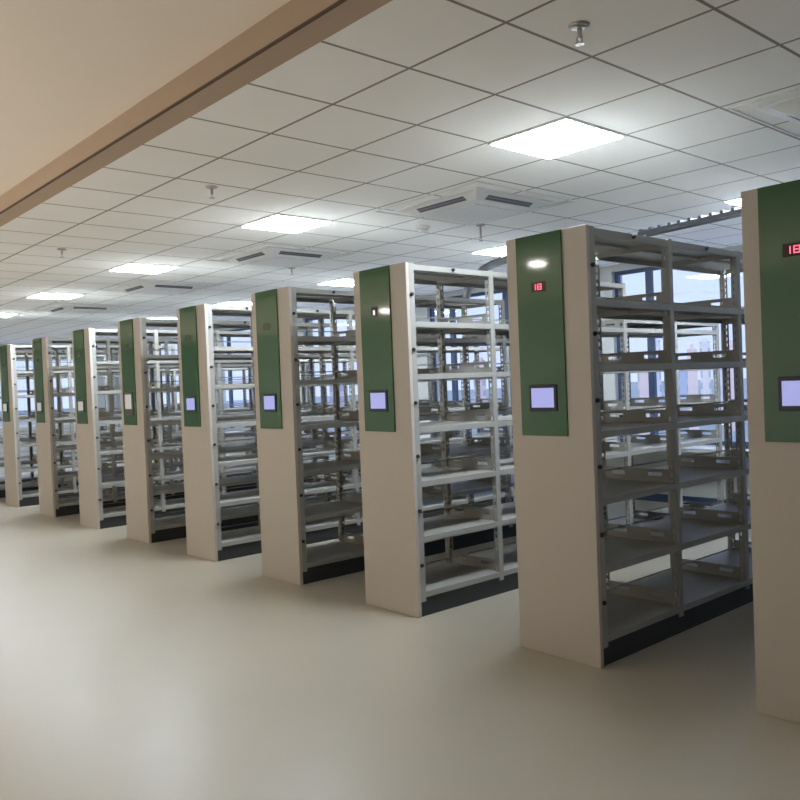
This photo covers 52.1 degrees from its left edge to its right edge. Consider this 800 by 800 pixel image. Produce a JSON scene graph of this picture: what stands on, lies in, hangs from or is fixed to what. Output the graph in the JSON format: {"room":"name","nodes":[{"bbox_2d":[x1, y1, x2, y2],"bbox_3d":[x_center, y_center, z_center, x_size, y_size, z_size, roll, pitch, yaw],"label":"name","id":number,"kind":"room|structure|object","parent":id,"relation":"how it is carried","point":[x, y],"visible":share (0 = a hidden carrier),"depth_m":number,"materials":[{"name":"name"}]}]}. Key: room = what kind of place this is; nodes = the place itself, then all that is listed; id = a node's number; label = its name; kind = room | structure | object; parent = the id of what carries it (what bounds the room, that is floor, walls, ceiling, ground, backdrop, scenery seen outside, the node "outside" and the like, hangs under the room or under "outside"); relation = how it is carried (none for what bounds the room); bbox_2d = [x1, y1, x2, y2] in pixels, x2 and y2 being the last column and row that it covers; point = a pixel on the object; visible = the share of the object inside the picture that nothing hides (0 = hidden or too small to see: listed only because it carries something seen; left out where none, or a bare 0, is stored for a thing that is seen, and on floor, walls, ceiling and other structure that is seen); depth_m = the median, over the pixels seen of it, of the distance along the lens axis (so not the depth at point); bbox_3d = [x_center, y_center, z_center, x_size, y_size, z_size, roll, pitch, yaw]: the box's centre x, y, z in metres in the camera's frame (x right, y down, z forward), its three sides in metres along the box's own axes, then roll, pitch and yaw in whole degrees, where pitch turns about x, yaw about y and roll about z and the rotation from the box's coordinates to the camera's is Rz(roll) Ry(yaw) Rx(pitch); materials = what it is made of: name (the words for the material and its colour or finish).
{"room":"archive storage room","nodes":[
{"label":"archive storage room","id":0,"kind":"room"},
{"bbox_2d":[0,344,118,461],"bbox_3d":[-12.892,0.170,19.183,12.750,3.203,0.150,-3,1,-41],"label":"wall","id":1,"kind":"structure","parent":0,"point":[101,399],"depth_m":22.43,"materials":[{"name":"white paint"}]},
{"bbox_2d":[0,359,75,427],"bbox_3d":[-10.262,-0.171,21.513,4.600,1.800,0.060,-3,1,-41],"label":"window","id":2,"kind":"structure","parent":1,"relation":"in","point":[16,359],"depth_m":21.88,"materials":[{"name":"white plastic"}]},
{"bbox_2d":[0,0,289,195],"bbox_3d":[-7.116,-1.309,6.534,5.200,0.246,26.500,-3,1,-41],"label":"ceiling","id":3,"kind":"structure","parent":0,"point":[69,68],"depth_m":3.24,"materials":[{"name":"beige paint"}]},
{"bbox_2d":[0,456,799,799],"bbox_3d":[-4.018,1.658,9.217,12.750,0.100,26.500,-3,1,-41],"label":"floor","id":4,"kind":"structure","parent":0,"point":[131,669],"depth_m":4.27,"materials":[{"name":"plastic"}]},
{"bbox_2d":[0,355,181,484],"bbox_3d":[-6.385,0.343,16.245,4.368,2.462,0.600,-3,1,-41],"label":"shelving unit","id":5,"kind":"object","parent":4,"relation":"on","point":[107,429],"visible":0.12,"depth_m":15.92,"materials":[{"name":"beige metal"}]},
{"bbox_2d":[0,351,220,497],"bbox_3d":[-5.386,0.324,15.112,4.368,2.462,0.600,-3,1,-41],"label":"shelving unit","id":6,"kind":"object","parent":4,"relation":"on","point":[33,482],"visible":0.16,"depth_m":14.45,"materials":[{"name":"beige metal"}]},
{"bbox_2d":[0,344,251,506],"bbox_3d":[-4.383,0.306,13.974,4.368,2.462,0.600,-3,1,-41],"label":"shelving unit","id":7,"kind":"object","parent":4,"relation":"on","point":[15,496],"visible":0.41,"depth_m":12.78,"materials":[{"name":"beige metal"}]},
{"bbox_2d":[32,337,312,516],"bbox_3d":[-3.335,0.286,12.785,4.368,2.462,0.600,-3,1,-41],"label":"shelving unit","id":8,"kind":"object","parent":4,"relation":"on","point":[50,504],"visible":0.42,"depth_m":11.57,"materials":[{"name":"beige metal"}]},
{"bbox_2d":[72,328,361,528],"bbox_3d":[-2.303,0.267,11.615,4.368,2.462,0.600,-3,1,-41],"label":"shelving unit","id":9,"kind":"object","parent":4,"relation":"on","point":[93,514],"visible":0.39,"depth_m":10.37,"materials":[{"name":"beige metal"}]},
{"bbox_2d":[118,317,433,543],"bbox_3d":[-1.343,0.249,10.526,4.368,2.462,0.600,-3,1,-41],"label":"shelving unit","id":10,"kind":"object","parent":4,"relation":"on","point":[142,525],"visible":0.3,"depth_m":9.18,"materials":[{"name":"beige metal"}]},
{"bbox_2d":[177,304,513,561],"bbox_3d":[-0.374,0.232,9.427,4.368,2.462,0.600,-3,1,-41],"label":"shelving unit","id":11,"kind":"object","parent":4,"relation":"on","point":[205,539],"visible":0.43,"depth_m":8.16,"materials":[{"name":"beige metal"}]},
{"bbox_2d":[251,286,605,585],"bbox_3d":[0.566,0.214,8.361,4.368,2.462,0.600,-3,1,-41],"label":"shelving unit","id":12,"kind":"object","parent":4,"relation":"on","point":[284,513],"visible":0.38,"depth_m":7.07,"materials":[{"name":"beige metal"}]},
{"bbox_2d":[462,255,506,297],"bbox_3d":[1.425,-1.296,8.329,1.707,0.475,0.314,-2,1,33],"label":"cable conduit","id":13,"kind":"object","parent":12,"relation":"attached to","point":[500,261],"visible":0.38,"depth_m":8.67,"materials":[{"name":"grey metal"}]},
{"bbox_2d":[353,262,723,617],"bbox_3d":[1.516,0.197,7.282,4.368,2.462,0.600,-3,1,-41],"label":"shelving unit","id":14,"kind":"object","parent":4,"relation":"on","point":[395,529],"visible":0.55,"depth_m":6.02,"materials":[{"name":"beige metal"}]},
{"bbox_2d":[506,224,752,668],"bbox_3d":[2.502,0.179,6.165,4.368,2.462,0.600,-3,1,-41],"label":"shelving unit","id":15,"kind":"object","parent":4,"relation":"on","point":[566,552],"visible":0.83,"depth_m":4.90,"materials":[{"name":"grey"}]},
{"bbox_2d":[637,207,740,236],"bbox_3d":[4.054,-1.647,4.948,0.143,0.173,6.600,-3,1,-32],"label":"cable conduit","id":16,"kind":"object","parent":15,"relation":"attached to","point":[735,212],"visible":0.65,"depth_m":7.23,"materials":[{"name":"grey metal"}]},
{"bbox_2d":[741,179,799,723],"bbox_3d":[3.464,0.161,5.073,4.368,2.462,0.600,-3,1,-41],"label":"shelving unit","id":17,"kind":"object","parent":4,"relation":"on","point":[770,215],"visible":1,"depth_m":3.77,"materials":[{"name":"beige metal"}]},
{"bbox_2d":[0,0,799,343],"bbox_3d":[-2.174,-1.649,10.896,7.900,0.100,26.500,-3,1,-41],"label":"ceiling","id":18,"kind":"structure","parent":0,"point":[406,101],"depth_m":5.33,"materials":[{"name":"tile"}]},
{"bbox_2d":[0,313,17,316],"bbox_3d":[-6.966,-1.462,14.068,0.600,0.017,0.600,-3,1,-41],"label":"recessed light","id":19,"kind":"object","parent":18,"relation":"in","point":[1,314],"visible":1,"depth_m":14.03,"materials":[{"name":"white plastic"}]},
{"bbox_2d":[26,292,82,299],"bbox_3d":[-4.982,-1.498,11.818,0.600,0.017,0.600,-3,1,-41],"label":"recessed light","id":20,"kind":"object","parent":18,"relation":"in","point":[42,295],"visible":1,"depth_m":11.74,"materials":[{"name":"white"}]},
{"bbox_2d":[57,248,66,257],"bbox_3d":[-3.368,-1.464,8.161,0.090,0.082,0.090,-3,1,-41],"label":"sprinkler","id":21,"kind":"object","parent":18,"relation":"attached to","point":[60,249],"visible":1,"depth_m":8.15,"materials":[{"name":"silver metal"}]},
{"bbox_2d":[32,303,130,313],"bbox_3d":[-5.294,-1.494,13.609,1.200,0.066,1.200,-3,1,-41],"label":"air conditioner","id":22,"kind":"object","parent":18,"relation":"attached to","point":[64,307],"visible":1,"depth_m":13.38,"materials":[{"name":"grey"}]},
{"bbox_2d":[61,310,100,313],"bbox_3d":[-5.293,-1.464,13.610,0.500,0.007,0.500,-3,1,-41],"label":"grille","id":23,"kind":"object","parent":22,"relation":"attached to","point":[66,311],"depth_m":13.56,"materials":[{"name":"white plastic"}]},
{"bbox_2d":[108,263,178,273],"bbox_3d":[-2.998,-1.535,9.568,0.600,0.017,0.600,-3,1,-41],"label":"recessed light","id":24,"kind":"object","parent":18,"relation":"in","point":[128,267],"visible":1,"depth_m":9.50,"materials":[{"name":"white plastic"}]},
{"bbox_2d":[102,280,220,294],"bbox_3d":[-3.311,-1.530,11.359,1.200,0.066,1.200,-3,1,-41],"label":"air conditioner","id":25,"kind":"object","parent":18,"relation":"attached to","point":[144,287],"visible":1,"depth_m":11.15,"materials":[{"name":"grey plastic"}]},
{"bbox_2d":[138,289,185,294],"bbox_3d":[-3.309,-1.501,11.360,0.500,0.007,0.500,-3,1,-41],"label":"grille","id":26,"kind":"object","parent":25,"relation":"attached to","point":[147,291],"depth_m":11.32,"materials":[{"name":"white plastic"}]},
{"bbox_2d":[147,317,176,318],"bbox_3d":[-4.718,-1.583,16.052,0.600,0.017,0.600,-3,1,-41],"label":"recessed light","id":27,"kind":"object","parent":18,"relation":"in","point":[149,317],"visible":0.26,"depth_m":15.79,"materials":[{"name":"white plastic"}]},
{"bbox_2d":[0,0,391,226],"bbox_3d":[-5.117,-1.363,8.297,0.132,0.353,26.500,-3,1,-41],"label":"beam","id":28,"kind":"structure","parent":18,"relation":"attached to","point":[293,13],"depth_m":3.40,"materials":[{"name":"beige paint"}]},
{"bbox_2d":[0,0,346,213],"bbox_3d":[-5.157,-1.185,8.259,0.013,0.007,26.500,-3,1,-41],"label":"groove","id":29,"kind":"object","parent":28,"relation":"attached to","point":[339,2],"depth_m":3.32,"materials":[{"name":"brown"}]},
{"bbox_2d":[206,185,217,198],"bbox_3d":[-1.362,-1.501,5.931,0.090,0.082,0.090,-3,1,-41],"label":"sprinkler","id":30,"kind":"object","parent":18,"relation":"attached to","point":[211,187],"visible":1,"depth_m":5.92,"materials":[{"name":"silver metal"}]},
{"bbox_2d":[213,301,250,305],"bbox_3d":[-2.735,-1.620,13.801,0.600,0.017,0.600,-3,1,-41],"label":"recessed light","id":31,"kind":"object","parent":18,"relation":"in","point":[229,303],"visible":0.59,"depth_m":13.71,"materials":[{"name":"white plastic"}]},
{"bbox_2d":[206,243,355,267],"bbox_3d":[-1.327,-1.567,9.109,1.200,0.066,1.200,-3,1,-41],"label":"air conditioner","id":32,"kind":"object","parent":18,"relation":"attached to","point":[267,255],"visible":1,"depth_m":8.91,"materials":[{"name":"grey plastic"}]},
{"bbox_2d":[250,257,311,266],"bbox_3d":[-1.326,-1.537,9.109,0.500,0.007,0.500,-3,1,-41],"label":"grille","id":33,"kind":"object","parent":32,"relation":"attached to","point":[274,261],"depth_m":9.07,"materials":[{"name":"white plastic"}]},
{"bbox_2d":[240,213,333,232],"bbox_3d":[-1.015,-1.572,7.318,0.600,0.017,0.600,-3,1,-41],"label":"recessed light","id":34,"kind":"object","parent":18,"relation":"in","point":[275,222],"visible":1,"depth_m":7.26,"materials":[{"name":"white plastic"}]},
{"bbox_2d":[317,278,353,285],"bbox_3d":[-0.751,-1.657,11.551,0.600,0.017,0.600,-3,1,-41],"label":"recessed light","id":35,"kind":"object","parent":18,"relation":"in","point":[343,281],"visible":0.69,"depth_m":11.48,"materials":[{"name":"white"}]},
{"bbox_2d":[415,225,429,232],"bbox_3d":[0.216,-1.610,7.736,0.140,0.050,0.140,-3,1,-41],"label":"smoke detector","id":36,"kind":"object","parent":18,"relation":"attached to","point":[422,229],"visible":1,"depth_m":7.69,"materials":[{"name":"white plastic"}]},
{"bbox_2d":[374,181,575,225],"bbox_3d":[0.624,-1.603,6.896,1.200,0.066,1.200,-3,1,-41],"label":"air conditioner","id":37,"kind":"object","parent":18,"relation":"attached to","point":[474,205],"visible":1,"depth_m":6.72,"materials":[{"name":"white plastic"}]},
{"bbox_2d":[432,204,515,221],"bbox_3d":[0.625,-1.573,6.896,0.500,0.007,0.500,-3,1,-41],"label":"grille","id":38,"kind":"object","parent":37,"relation":"attached to","point":[470,212],"depth_m":6.86,"materials":[{"name":"white plastic"}]},
{"bbox_2d":[476,224,484,240],"bbox_3d":[0.764,-1.580,7.752,0.090,0.152,0.090,-3,1,-41],"label":"sprinkler","id":39,"kind":"object","parent":18,"relation":"attached to","point":[480,226],"visible":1,"depth_m":7.74,"materials":[{"name":"silver metal"}]},
{"bbox_2d":[471,245,505,256],"bbox_3d":[1.233,-1.693,9.301,0.600,0.017,0.600,-3,1,-41],"label":"recessed light","id":40,"kind":"object","parent":18,"relation":"in","point":[500,250],"visible":0.31,"depth_m":9.26,"materials":[{"name":"white"}]},
{"bbox_2d":[488,116,625,158],"bbox_3d":[0.969,-1.608,5.067,0.600,0.017,0.600,-3,1,-41],"label":"recessed light","id":41,"kind":"object","parent":18,"relation":"in","point":[565,135],"visible":1,"depth_m":5.01,"materials":[{"name":"white plastic"}]},
{"bbox_2d":[568,20,589,46],"bbox_3d":[0.756,-1.539,3.452,0.090,0.082,0.090,-3,1,-41],"label":"sprinkler","id":42,"kind":"object","parent":18,"relation":"attached to","point":[580,25],"visible":1,"depth_m":3.44,"materials":[{"name":"silver metal"}]},
{"bbox_2d":[723,197,740,205],"bbox_3d":[3.217,-1.730,7.051,0.600,0.017,0.600,-3,1,-41],"label":"recessed light","id":43,"kind":"object","parent":18,"relation":"in","point":[736,201],"visible":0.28,"depth_m":7.06,"materials":[{"name":"white"}]},
{"bbox_2d":[726,199,740,205],"bbox_3d":[3.217,-1.729,7.051,0.568,0.015,0.568,-3,1,-41],"label":"diffuser","id":44,"kind":"object","parent":43,"relation":"attached to","point":[737,202],"depth_m":7.06,"materials":[{"name":"white plastic"}]},
{"bbox_2d":[727,87,799,138],"bbox_3d":[2.687,-1.641,4.556,1.200,0.066,1.200,-3,1,-41],"label":"air conditioner","id":45,"kind":"object","parent":18,"relation":"attached to","point":[788,109],"visible":1,"depth_m":4.58,"materials":[{"name":"grey"}]},
{"bbox_2d":[115,245,749,498],"bbox_3d":[0.788,-0.256,13.485,0.250,3.203,26.500,-3,1,-41],"label":"wall","id":46,"kind":"structure","parent":0,"point":[609,344],"depth_m":11.00,"materials":[{"name":"white paint"}]},
{"bbox_2d":[226,329,250,430],"bbox_3d":[-3.116,-0.461,17.859,0.064,2.280,3.300,-3,1,-41],"label":"window","id":47,"kind":"structure","parent":46,"relation":"in","point":[228,338],"depth_m":18.69,"materials":[{"name":"blue"}]},
{"bbox_2d":[305,318,358,433],"bbox_3d":[-0.736,-0.505,15.159,0.064,2.280,3.300,-3,1,-41],"label":"window","id":48,"kind":"structure","parent":46,"relation":"in","point":[307,320],"depth_m":16.15,"materials":[{"name":"blue"}]},
{"bbox_2d":[109,427,748,453],"bbox_3d":[0.598,0.652,13.303,0.350,0.050,26.500,-3,1,-41],"label":"ledge","id":49,"kind":"object","parent":46,"relation":"attached to","point":[692,449],"visible":0.16,"depth_m":9.81,"materials":[{"name":"white plastic"}]},
{"bbox_2d":[430,290,512,438],"bbox_3d":[1.645,-0.549,12.459,0.064,2.280,3.300,-3,1,-41],"label":"window","id":50,"kind":"structure","parent":46,"relation":"in","point":[455,395],"depth_m":13.28,"materials":[{"name":"blue"}]},
{"bbox_2d":[343,470,725,505],"bbox_3d":[0.747,1.300,13.423,0.020,0.100,26.500,-3,1,-41],"label":"baseboard","id":51,"kind":"structure","parent":46,"relation":"attached to","point":[655,497],"depth_m":10.40,"materials":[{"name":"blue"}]},
{"bbox_2d":[614,267,748,445],"bbox_3d":[4.026,-0.593,9.758,0.064,2.280,3.300,-3,1,-41],"label":"window","id":52,"kind":"structure","parent":46,"relation":"in","point":[649,285],"depth_m":10.61,"materials":[{"name":"blue"}]},
{"label":"outside","id":53,"kind":"structure","parent":0,"visible":0},
{"bbox_2d":[0,378,747,441],"bbox_3d":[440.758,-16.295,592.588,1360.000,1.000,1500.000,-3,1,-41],"label":"ground","id":54,"kind":"structure","parent":53,"point":[634,385],"depth_m":558.10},
{"bbox_2d":[329,385,344,427],"bbox_3d":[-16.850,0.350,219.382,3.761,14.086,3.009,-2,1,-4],"label":"apartment tower","id":55,"kind":"structure","parent":54,"relation":"on","point":[341,388],"depth_m":217.94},
{"bbox_2d":[473,357,486,416],"bbox_3d":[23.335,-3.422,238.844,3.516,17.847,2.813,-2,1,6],"label":"apartment tower","id":56,"kind":"structure","parent":54,"relation":"on","point":[482,394],"depth_m":237.39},
{"bbox_2d":[637,357,649,434],"bbox_3d":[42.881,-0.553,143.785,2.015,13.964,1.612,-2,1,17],"label":"apartment tower","id":57,"kind":"structure","parent":54,"relation":"on","point":[643,382],"depth_m":143.00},
{"bbox_2d":[655,338,661,415],"bbox_3d":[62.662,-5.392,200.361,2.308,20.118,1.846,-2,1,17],"label":"apartment tower","id":58,"kind":"structure","parent":54,"relation":"on","point":[657,342],"depth_m":199.26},
{"bbox_2d":[679,371,688,410],"bbox_3d":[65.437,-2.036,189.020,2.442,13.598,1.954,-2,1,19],"label":"apartment tower","id":59,"kind":"structure","parent":54,"relation":"on","point":[683,375],"depth_m":188.06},
{"bbox_2d":[687,344,699,429],"bbox_3d":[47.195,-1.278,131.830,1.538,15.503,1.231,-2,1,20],"label":"apartment tower","id":60,"kind":"structure","parent":54,"relation":"on","point":[692,375],"depth_m":131.26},
{"bbox_2d":[699,339,710,398],"bbox_3d":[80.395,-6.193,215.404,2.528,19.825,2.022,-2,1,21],"label":"apartment tower","id":61,"kind":"structure","parent":54,"relation":"on","point":[704,344],"depth_m":214.46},
{"bbox_2d":[713,350,723,424],"bbox_3d":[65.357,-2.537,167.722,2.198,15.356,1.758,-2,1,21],"label":"apartment tower","id":62,"kind":"structure","parent":54,"relation":"on","point":[720,355],"depth_m":166.78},
{"bbox_2d":[727,340,735,431],"bbox_3d":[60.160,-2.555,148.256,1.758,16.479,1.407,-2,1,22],"label":"apartment tower","id":63,"kind":"structure","parent":54,"relation":"on","point":[730,341],"depth_m":147.65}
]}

